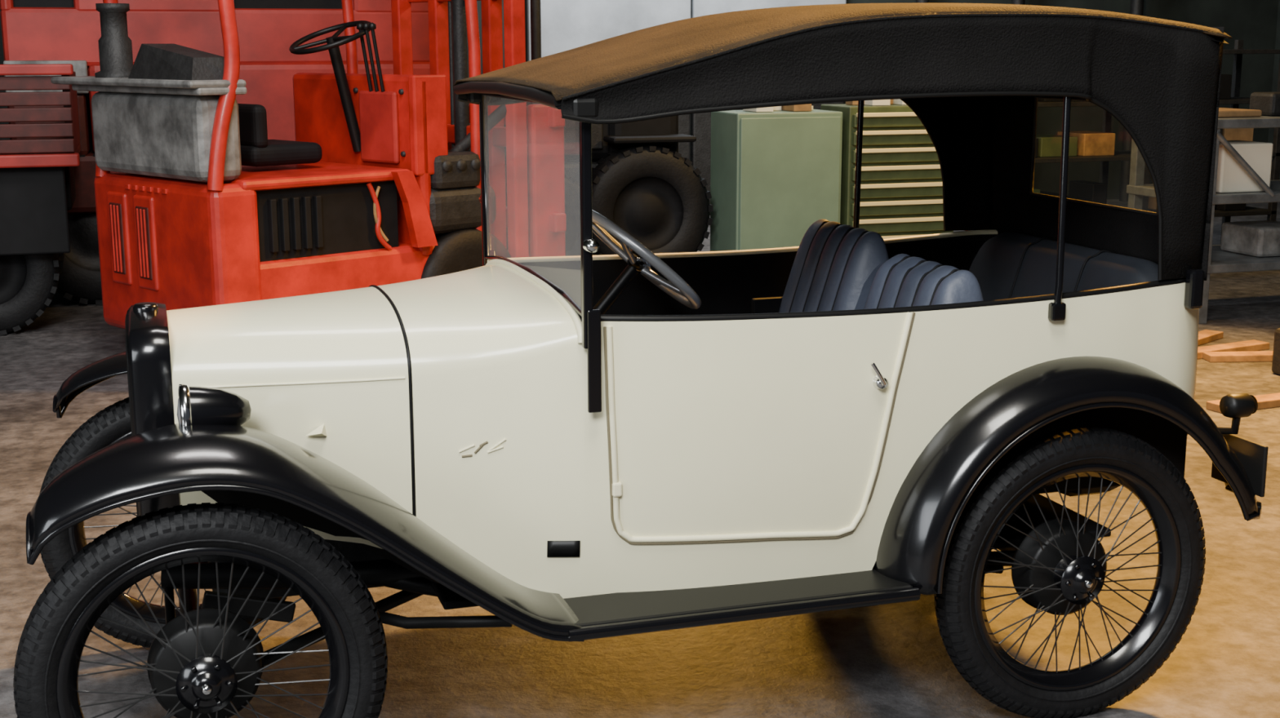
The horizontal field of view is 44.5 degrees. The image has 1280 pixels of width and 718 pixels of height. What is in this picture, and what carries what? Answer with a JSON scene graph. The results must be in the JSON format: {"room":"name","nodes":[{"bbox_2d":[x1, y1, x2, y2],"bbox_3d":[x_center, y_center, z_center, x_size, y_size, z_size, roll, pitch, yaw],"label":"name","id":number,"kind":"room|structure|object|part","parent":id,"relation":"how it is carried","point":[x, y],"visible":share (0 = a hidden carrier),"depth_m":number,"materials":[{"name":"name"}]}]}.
{"room":"auto repair garage","nodes":[
{"label":"auto repair garage","id":0,"kind":"room"},
{"bbox_2d":[0,0,1278,199],"bbox_3d":[-1.184,-3.665,13.274,16.000,5.000,0.001,-4,12,-17],"label":"wall","id":1,"kind":"structure","parent":0,"point":[1254,22],"depth_m":15.47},
{"bbox_2d":[0,199,1279,717],"bbox_3d":[1.249,0.282,6.292,16.000,0.001,16.000,-4,12,-17],"label":"floor","id":2,"kind":"structure","parent":0,"point":[888,660],"depth_m":4.05,"materials":[{"name":"concrete"}]},
{"bbox_2d":[0,63,80,335],"bbox_3d":[-4.025,-0.833,8.267,2.060,1.430,0.990,-4,12,-17],"label":"trailer","id":3,"kind":"object","parent":2,"relation":"on","point":[37,192],"visible":0.99,"depth_m":8.12,"materials":[{"name":"metal"}]},
{"bbox_3d":[-3.892,-1.424,7.716,2.060,0.055,0.080,-4,12,-17],"label":"rail","id":4,"kind":"part","parent":3,"relation":"part of","materials":[{"name":"red metal"}]},
{"bbox_3d":[-3.891,-0.973,7.807,2.060,0.065,0.100,-4,12,-17],"label":"rail","id":5,"kind":"part","parent":3,"relation":"part of","materials":[{"name":"red metal"}]},
{"bbox_2d":[0,0,430,305],"bbox_3d":[-2.616,-1.800,10.094,2.750,2.600,1.670,-4,12,-17],"label":"truck","id":6,"kind":"object","parent":2,"relation":"on","point":[33,31],"visible":0.2,"depth_m":9.28,"materials":[{"name":"metal"}]},
{"bbox_3d":[-3.490,-1.668,9.221,0.450,0.190,0.520,-4,12,-17],"label":"panel","id":7,"kind":"part","parent":6,"relation":"part of","materials":[{"name":"metal"}]},
{"bbox_2d":[50,0,566,328],"bbox_3d":[-1.301,-1.460,8.144,3.026,2.697,1.390,-11,16,-44],"label":"forklift","id":8,"kind":"object","parent":2,"relation":"on","point":[379,182],"visible":0.86,"depth_m":7.45,"materials":[{"name":"metal"}]},
{"bbox_3d":[-2.560,-1.552,7.471,0.186,1.356,0.068,-11,16,-44],"label":"guard leg","id":9,"kind":"part","parent":8,"relation":"part of","materials":[{"name":"metal"}]},
{"bbox_2d":[94,3,133,77],"bbox_3d":[-2.467,-1.498,7.345,0.200,0.340,0.200,-11,16,-44],"label":"canister","id":10,"kind":"object","parent":8,"relation":"on","point":[115,46],"depth_m":7.29,"materials":[{"name":"grey metal"}]},
{"bbox_3d":[-2.478,-0.578,7.460,0.034,0.440,0.180,-11,16,-44],"label":"louvre frame","id":11,"kind":"part","parent":8,"relation":"part of","materials":[{"name":"red metal"}]},
{"bbox_3d":[-2.294,-0.542,7.280,0.034,0.440,0.180,-11,16,-44],"label":"louvre frame","id":12,"kind":"part","parent":8,"relation":"part of","materials":[{"name":"red metal"}]},
{"bbox_3d":[-2.290,-1.280,7.209,0.280,0.035,1.340,-11,16,-44],"label":"ballast plate","id":13,"kind":"part","parent":8,"relation":"part of","materials":[{"name":"grey metal"}]},
{"bbox_3d":[-1.818,-1.408,6.742,0.186,1.356,0.068,-11,16,-44],"label":"guard leg","id":14,"kind":"part","parent":8,"relation":"part of","materials":[{"name":"red metal"}]},
{"bbox_3d":[-1.926,-1.117,7.476,0.080,0.210,0.450,-11,16,-44],"label":"driver seat","id":15,"kind":"part","parent":8,"relation":"part of","materials":[{"name":"black leather"}]},
{"bbox_2d":[240,139,322,166],"bbox_3d":[-1.826,-1.004,7.599,0.400,0.100,0.450,-11,16,-44],"label":"seat cushion","id":16,"kind":"object","parent":8,"relation":"on","point":[254,153],"depth_m":7.42,"materials":[{"name":"black leather"}]},
{"bbox_3d":[-1.616,-0.427,7.920,1.420,0.360,1.100,-11,16,-44],"label":"chassis sill","id":17,"kind":"part","parent":8,"relation":"part of","materials":[{"name":"red metal"}]},
{"bbox_3d":[-1.579,-1.583,8.464,0.110,1.692,0.060,-11,16,-44],"label":"guard leg","id":18,"kind":"part","parent":8,"relation":"part of","materials":[{"name":"red metal"}]},
{"bbox_3d":[-1.364,-1.622,7.623,0.036,0.040,0.036,-11,16,-44],"label":"lever knob","id":19,"kind":"part","parent":8,"relation":"part of","materials":[{"name":"black plastic"}]},
{"bbox_3d":[-1.346,-1.469,7.671,0.067,0.303,0.018,-11,16,-44],"label":"lever","id":20,"kind":"part","parent":8,"relation":"part of","materials":[{"name":"black metal"}]},
{"bbox_3d":[-1.329,-1.615,7.588,0.036,0.040,0.036,-11,16,-44],"label":"lever knob","id":21,"kind":"part","parent":8,"relation":"part of","materials":[{"name":"black plastic"}]},
{"bbox_3d":[-1.311,-1.462,7.637,0.067,0.303,0.018,-11,16,-44],"label":"lever","id":22,"kind":"part","parent":8,"relation":"part of","materials":[{"name":"black metal"}]},
{"bbox_3d":[-1.294,-1.608,7.553,0.036,0.040,0.036,-11,16,-44],"label":"lever knob","id":23,"kind":"part","parent":8,"relation":"part of","materials":[{"name":"black plastic"}]},
{"bbox_3d":[-1.276,-1.455,7.602,0.067,0.303,0.018,-11,16,-44],"label":"lever","id":24,"kind":"part","parent":8,"relation":"part of","materials":[{"name":"black metal"}]},
{"bbox_3d":[-1.289,-1.147,7.721,0.030,0.350,0.300,-11,16,-44],"label":"cowl plate","id":25,"kind":"part","parent":8,"relation":"part of","materials":[{"name":"red metal"}]},
{"bbox_3d":[-1.307,-1.559,8.630,0.090,2.700,0.070,-11,16,-44],"label":"mast rail","id":26,"kind":"part","parent":8,"relation":"part of","materials":[{"name":"red metal"}]},
{"bbox_3d":[-1.087,-1.533,8.498,0.090,2.700,0.070,-11,16,-44],"label":"mast rail","id":27,"kind":"part","parent":8,"relation":"part of","materials":[{"name":"red metal"}]},
{"bbox_3d":[-1.010,-1.562,8.385,0.024,2.400,0.023,-11,16,-44],"label":"mast chain","id":28,"kind":"part","parent":8,"relation":"part of","materials":[{"name":"red metal"}]},
{"bbox_3d":[-0.837,-1.438,7.735,0.110,1.692,0.060,-11,16,-44],"label":"guard leg","id":29,"kind":"part","parent":8,"relation":"part of","materials":[{"name":"red metal"}]},
{"bbox_3d":[-0.769,-1.471,8.186,0.090,2.700,0.070,-11,16,-44],"label":"mast rail","id":30,"kind":"part","parent":8,"relation":"part of","materials":[{"name":"red metal"}]},
{"bbox_3d":[-0.635,-1.429,7.971,0.090,2.700,0.070,-11,16,-44],"label":"mast rail","id":31,"kind":"part","parent":8,"relation":"part of","materials":[{"name":"red metal"}]},
{"bbox_2d":[504,0,713,256],"bbox_3d":[-0.398,-1.543,10.572,1.450,1.900,1.280,-4,12,-17],"label":"truck","id":32,"kind":"object","parent":2,"relation":"on","point":[642,183],"visible":0.38,"depth_m":10.22,"materials":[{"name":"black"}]},
{"bbox_2d":[564,119,576,150],"bbox_3d":[-0.477,-1.539,10.172,0.120,0.350,0.040,-4,12,-17],"label":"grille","id":33,"kind":"object","parent":32,"relation":"attached to","point":[570,128],"depth_m":10.18,"materials":[{"name":"grey metal"}]},
{"bbox_2d":[591,123,602,149],"bbox_3d":[-0.306,-1.550,10.226,0.120,0.350,0.040,-4,12,-17],"label":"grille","id":34,"kind":"object","parent":32,"relation":"attached to","point":[597,129],"depth_m":10.23,"materials":[{"name":"black metal"}]},
{"bbox_2d":[13,2,1268,717],"bbox_3d":[-0.028,-0.012,3.678,2.735,1.617,1.244,-4,12,-17],"label":"car","id":35,"kind":"object","parent":2,"relation":"on","point":[583,447],"visible":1,"depth_m":3.28,"materials":[{"name":"beige paint"}]},
{"bbox_3d":[-0.780,0.495,3.117,0.180,0.040,0.020,11,7,-20],"label":"shock arm","id":36,"kind":"part","parent":35,"relation":"part of","materials":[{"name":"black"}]},
{"bbox_3d":[-0.632,0.564,3.329,0.028,0.086,0.729,10,15,40],"label":"radius arm","id":37,"kind":"part","parent":35,"relation":"part of","materials":[{"name":"black metal"}]},
{"bbox_3d":[-0.395,-0.445,3.981,0.020,0.500,0.020,-4,12,-17],"label":"windscreen post","id":38,"kind":"part","parent":35,"relation":"part of","materials":[{"name":"black paint"}]},
{"bbox_3d":[-0.252,-0.377,3.532,0.014,0.425,0.933,-4,12,-17],"label":"windscreen frame","id":39,"kind":"part","parent":35,"relation":"part of","materials":[{"name":"clear glass"}]},
{"bbox_2d":[546,541,580,557],"bbox_3d":[-0.159,0.395,3.250,0.069,0.036,0.006,0,11,-1],"label":"vent","id":40,"kind":"object","parent":35,"relation":"attached to","point":[554,548],"depth_m":3.25,"materials":[{"name":"black metal"}]},
{"bbox_3d":[-0.106,-0.267,3.092,0.020,0.500,0.020,-4,12,-17],"label":"windscreen post","id":41,"kind":"part","parent":35,"relation":"part of","materials":[{"name":"black metal"}]},
{"bbox_3d":[-0.095,-0.223,3.077,0.028,0.028,0.030,-4,12,-17],"label":"screen knob","id":42,"kind":"part","parent":35,"relation":"part of","materials":[{"name":"silver metal"}]},
{"bbox_3d":[-0.049,0.427,3.498,1.963,0.073,0.084,-3,12,-12],"label":"chassis rail","id":43,"kind":"part","parent":35,"relation":"part of","materials":[{"name":"black metal"}]},
{"bbox_3d":[0.476,-0.130,4.064,0.196,0.448,0.400,-4,12,-17],"label":"backrest","id":44,"kind":"part","parent":35,"relation":"part of","materials":[{"name":"blue leather"}]},
{"bbox_2d":[453,2,1231,321],"bbox_3d":[0.415,-0.496,3.725,1.553,0.688,1.050,-4,12,-17],"label":"hood","id":45,"kind":"object","parent":35,"relation":"attached to","point":[975,75],"depth_m":3.42,"materials":[{"name":"fabric"}]},
{"bbox_3d":[0.501,0.031,3.287,0.038,0.052,0.013,-4,12,-17],"label":"door handle lever","id":46,"kind":"part","parent":35,"relation":"part of","materials":[{"name":"silver metal"}]},
{"bbox_2d":[582,282,1199,596],"bbox_3d":[0.479,0.073,3.859,1.533,0.626,1.022,-4,12,-17],"label":"tub","id":47,"kind":"object","parent":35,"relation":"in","point":[739,437],"depth_m":3.32,"materials":[{"name":"beige paint"}]},
{"bbox_3d":[0.618,-0.026,3.633,0.196,0.413,0.390,-4,12,-17],"label":"backrest","id":48,"kind":"part","parent":35,"relation":"part of","materials":[{"name":"blue leather"}]},
{"bbox_3d":[1.055,-0.099,4.022,0.192,0.401,0.820,-4,12,-17],"label":"backrest","id":49,"kind":"part","parent":35,"relation":"part of","materials":[{"name":"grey leather"}]},
{"bbox_3d":[1.004,0.205,4.035,0.200,0.160,0.640,-4,12,-17],"label":"petrol tank","id":50,"kind":"part","parent":35,"relation":"part of","materials":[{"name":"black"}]},
{"bbox_2d":[1219,393,1255,418],"bbox_3d":[1.378,0.107,3.602,0.069,0.056,0.056,-4,12,-17],"label":"tail lamp","id":51,"kind":"object","parent":35,"relation":"attached to","point":[1236,406],"depth_m":3.58,"materials":[{"name":"black metal"}]},
{"bbox_3d":[1.397,0.241,3.645,0.010,0.120,0.180,-4,12,-17],"label":"number plate","id":52,"kind":"part","parent":35,"relation":"part of","materials":[{"name":"black metal"}]},
{"bbox_2d":[678,114,690,159],"bbox_3d":[-0.258,-1.844,13.848,1.480,1.200,0.070,-4,12,-17],"label":"leaf","id":53,"kind":"object","parent":2,"relation":"on","point":[684,121],"visible":0.04,"depth_m":13.99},
{"bbox_2d":[526,0,690,61],"bbox_3d":[-0.262,-3.609,13.494,1.480,2.400,0.070,-4,12,-17],"label":"leaf","id":54,"kind":"object","parent":53,"relation":"on","point":[566,24],"visible":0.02,"depth_m":13.55,"materials":[{"name":"metal"}]},
{"bbox_2d":[691,101,844,204],"bbox_3d":[1.171,-1.937,14.294,1.480,1.200,0.070,-4,12,-17],"label":"door","id":55,"kind":"structure","parent":2,"relation":"on","point":[701,122],"depth_m":14.06,"materials":[{"name":"metal"}]},
{"bbox_2d":[691,0,846,17],"bbox_3d":[1.167,-3.701,13.940,1.480,2.400,0.070,-4,12,-17],"label":"leaf","id":56,"kind":"object","parent":55,"relation":"on","point":[699,7],"visible":0.02,"depth_m":13.92,"materials":[{"name":"metal"}]},
{"bbox_2d":[710,109,842,251],"bbox_3d":[0.904,-1.107,10.442,0.740,1.090,0.515,-4,12,-17],"label":"base cabinet","id":57,"kind":"object","parent":2,"relation":"on","point":[775,174],"visible":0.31,"depth_m":10.18,"materials":[{"name":"green metal"}]},
{"bbox_2d":[742,98,906,111],"bbox_3d":[1.378,-1.759,10.430,1.388,0.187,0.242,-4,12,-17],"label":"clutter","id":58,"kind":"object","parent":57,"relation":"on","point":[807,107],"visible":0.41,"depth_m":10.36,"materials":[{"name":"beige"}]},
{"bbox_2d":[820,103,953,239],"bbox_3d":[1.699,-1.170,10.672,0.800,1.120,0.545,-4,12,-17],"label":"base cabinet","id":59,"kind":"object","parent":2,"relation":"on","point":[901,186],"visible":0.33,"depth_m":10.40,"materials":[{"name":"green metal"}]},
{"bbox_3d":[1.775,-1.620,10.336,0.740,0.027,0.040,-4,12,-17],"label":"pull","id":60,"kind":"part","parent":59,"relation":"part of","materials":[{"name":"gold metal"}]},
{"bbox_3d":[1.761,-1.590,10.386,0.760,0.085,0.060,-4,12,-17],"label":"drawer","id":61,"kind":"part","parent":59,"relation":"part of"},
{"bbox_3d":[1.775,-1.506,10.359,0.740,0.027,0.040,-4,12,-17],"label":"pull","id":62,"kind":"part","parent":59,"relation":"part of","materials":[{"name":"gold metal"}]},
{"bbox_3d":[1.762,-1.476,10.409,0.760,0.085,0.060,-4,12,-17],"label":"drawer","id":63,"kind":"part","parent":59,"relation":"part of","materials":[{"name":"metal"}]},
{"bbox_3d":[1.762,-1.361,10.432,0.760,0.085,0.060,-4,12,-17],"label":"drawer","id":64,"kind":"part","parent":59,"relation":"part of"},
{"bbox_3d":[1.776,-1.391,10.382,0.740,0.027,0.040,-4,12,-17],"label":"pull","id":65,"kind":"part","parent":59,"relation":"part of","materials":[{"name":"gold metal"}]},
{"bbox_3d":[1.762,-1.246,10.455,0.760,0.085,0.060,-4,12,-17],"label":"drawer","id":66,"kind":"part","parent":59,"relation":"part of","materials":[{"name":"metal"}]},
{"bbox_3d":[1.763,-1.017,10.501,0.760,0.085,0.060,-4,12,-17],"label":"drawer","id":67,"kind":"part","parent":59,"relation":"part of","materials":[{"name":"metal"}]},
{"bbox_3d":[1.762,-1.131,10.478,0.760,0.085,0.060,-4,12,-17],"label":"drawer","id":68,"kind":"part","parent":59,"relation":"part of","materials":[{"name":"metal"}]},
{"bbox_3d":[1.763,-0.902,10.524,0.760,0.085,0.060,-4,12,-17],"label":"drawer","id":69,"kind":"part","parent":59,"relation":"part of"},
{"bbox_3d":[1.776,-1.276,10.405,0.740,0.027,0.040,-4,12,-17],"label":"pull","id":70,"kind":"part","parent":59,"relation":"part of","materials":[{"name":"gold metal"}]},
{"bbox_3d":[1.776,-1.047,10.451,0.740,0.027,0.040,-4,12,-17],"label":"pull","id":71,"kind":"part","parent":59,"relation":"part of","materials":[{"name":"gold metal"}]},
{"bbox_3d":[1.776,-1.161,10.428,0.740,0.027,0.040,-4,12,-17],"label":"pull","id":72,"kind":"part","parent":59,"relation":"part of","materials":[{"name":"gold metal"}]},
{"bbox_3d":[1.776,-0.932,10.474,0.740,0.027,0.040,-4,12,-17],"label":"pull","id":73,"kind":"part","parent":59,"relation":"part of","materials":[{"name":"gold metal"}]},
{"bbox_3d":[1.777,-0.817,10.497,0.740,0.027,0.040,-4,12,-17],"label":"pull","id":74,"kind":"part","parent":59,"relation":"part of","materials":[{"name":"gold metal"}]},
{"bbox_2d":[915,0,928,2],"bbox_3d":[2.593,-3.819,14.256,0.120,4.900,0.114,-4,12,-17],"label":"drain pipe","id":75,"kind":"object","parent":2,"relation":"on","point":[917,1],"visible":0.02,"depth_m":14.31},
{"bbox_2d":[1011,0,1024,4],"bbox_3d":[3.546,-3.881,14.553,0.120,4.900,0.114,-4,12,-17],"label":"drain pipe","id":76,"kind":"object","parent":2,"relation":"on","point":[1013,2],"visible":0.02,"depth_m":14.61,"materials":[{"name":"grey metal"}]},
{"bbox_2d":[964,40,1279,243],"bbox_3d":[3.483,-1.501,11.209,2.250,1.550,0.540,-4,12,-17],"label":"shelving","id":77,"kind":"object","parent":2,"relation":"on","point":[1234,100],"visible":0.16,"depth_m":11.28,"materials":[{"name":"grey metal"}]},
{"bbox_2d":[1033,74,1253,210],"bbox_3d":[3.468,-1.578,11.173,1.998,1.054,0.370,-4,12,-17],"label":"clutter","id":78,"kind":"object","parent":77,"relation":"on","point":[1082,143],"visible":0.17,"depth_m":11.04,"materials":[{"name":"cardboard"}]},
{"bbox_3d":[3.483,-1.834,11.142,2.240,0.030,0.540,-4,12,-17],"label":"shelf","id":79,"kind":"part","parent":77,"relation":"part of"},
{"bbox_3d":[3.484,-1.462,11.217,2.240,0.030,0.540,-4,12,-17],"label":"shelf","id":80,"kind":"part","parent":77,"relation":"part of","materials":[{"name":"grey metal"}]},
{"bbox_3d":[3.485,-1.050,11.300,2.240,0.030,0.540,-4,12,-17],"label":"shelf","id":81,"kind":"part","parent":77,"relation":"part of","materials":[{"name":"grey metal"}]},
{"bbox_3d":[3.482,-2.177,11.073,2.240,0.030,0.540,-4,12,-17],"label":"shelf","id":82,"kind":"part","parent":77,"relation":"part of","materials":[{"name":"black metal"}]},
{"bbox_2d":[1119,0,1143,201],"bbox_3d":[4.785,-3.961,14.939,0.120,4.900,0.114,-4,12,-17],"label":"drain pipe","id":83,"kind":"object","parent":2,"relation":"on","point":[1136,6],"visible":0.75,"depth_m":15.29,"materials":[{"name":"grey metal"}]},
{"bbox_2d":[1126,115,1279,324],"bbox_3d":[3.573,-0.846,9.038,1.280,1.120,0.736,-4,12,-17],"label":"metal rack","id":84,"kind":"object","parent":2,"relation":"on","point":[1220,261],"visible":0.23,"depth_m":8.62,"materials":[{"name":"grey metal"}]},
{"bbox_3d":[2.902,-0.851,9.171,0.060,1.080,0.060,-4,12,-17],"label":"leg","id":85,"kind":"part","parent":84,"relation":"part of","materials":[{"name":"metal"}]},
{"bbox_3d":[3.099,-0.729,8.563,0.060,1.080,0.060,-4,12,-17],"label":"leg","id":86,"kind":"part","parent":84,"relation":"part of","materials":[{"name":"metal"}]},
{"bbox_2d":[1215,91,1279,257],"bbox_3d":[3.404,-1.046,8.866,0.800,0.918,0.400,-4,12,-17],"label":"storage boxes","id":87,"kind":"object","parent":84,"relation":"on","point":[1259,238],"visible":0.6,"depth_m":8.72,"materials":[{"name":"metal"},{"name":"wood"},{"name":"plastic"}]},
{"bbox_2d":[1197,329,1279,413],"bbox_3d":[2.781,0.046,7.362,0.946,0.035,1.776,8,14,35],"label":"timber offcuts","id":88,"kind":"object","parent":2,"relation":"on","point":[1248,351],"visible":0.56,"depth_m":7.65,"materials":[{"name":"brown wood"}]},
{"bbox_2d":[1271,328,1279,375],"bbox_3d":[3.167,-0.062,7.221,0.350,0.300,0.300,-4,12,-17],"label":"block","id":89,"kind":"object","parent":2,"relation":"on","point":[1276,354],"visible":1,"depth_m":7.28,"materials":[{"name":"brown wood"}]},
{"bbox_2d":[1267,0,1279,179],"bbox_3d":[8.867,-2.663,8.177,0.001,5.000,16.000,-4,12,-17],"label":"wall","id":90,"kind":"structure","parent":0,"point":[1276,64],"depth_m":15.85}
]}

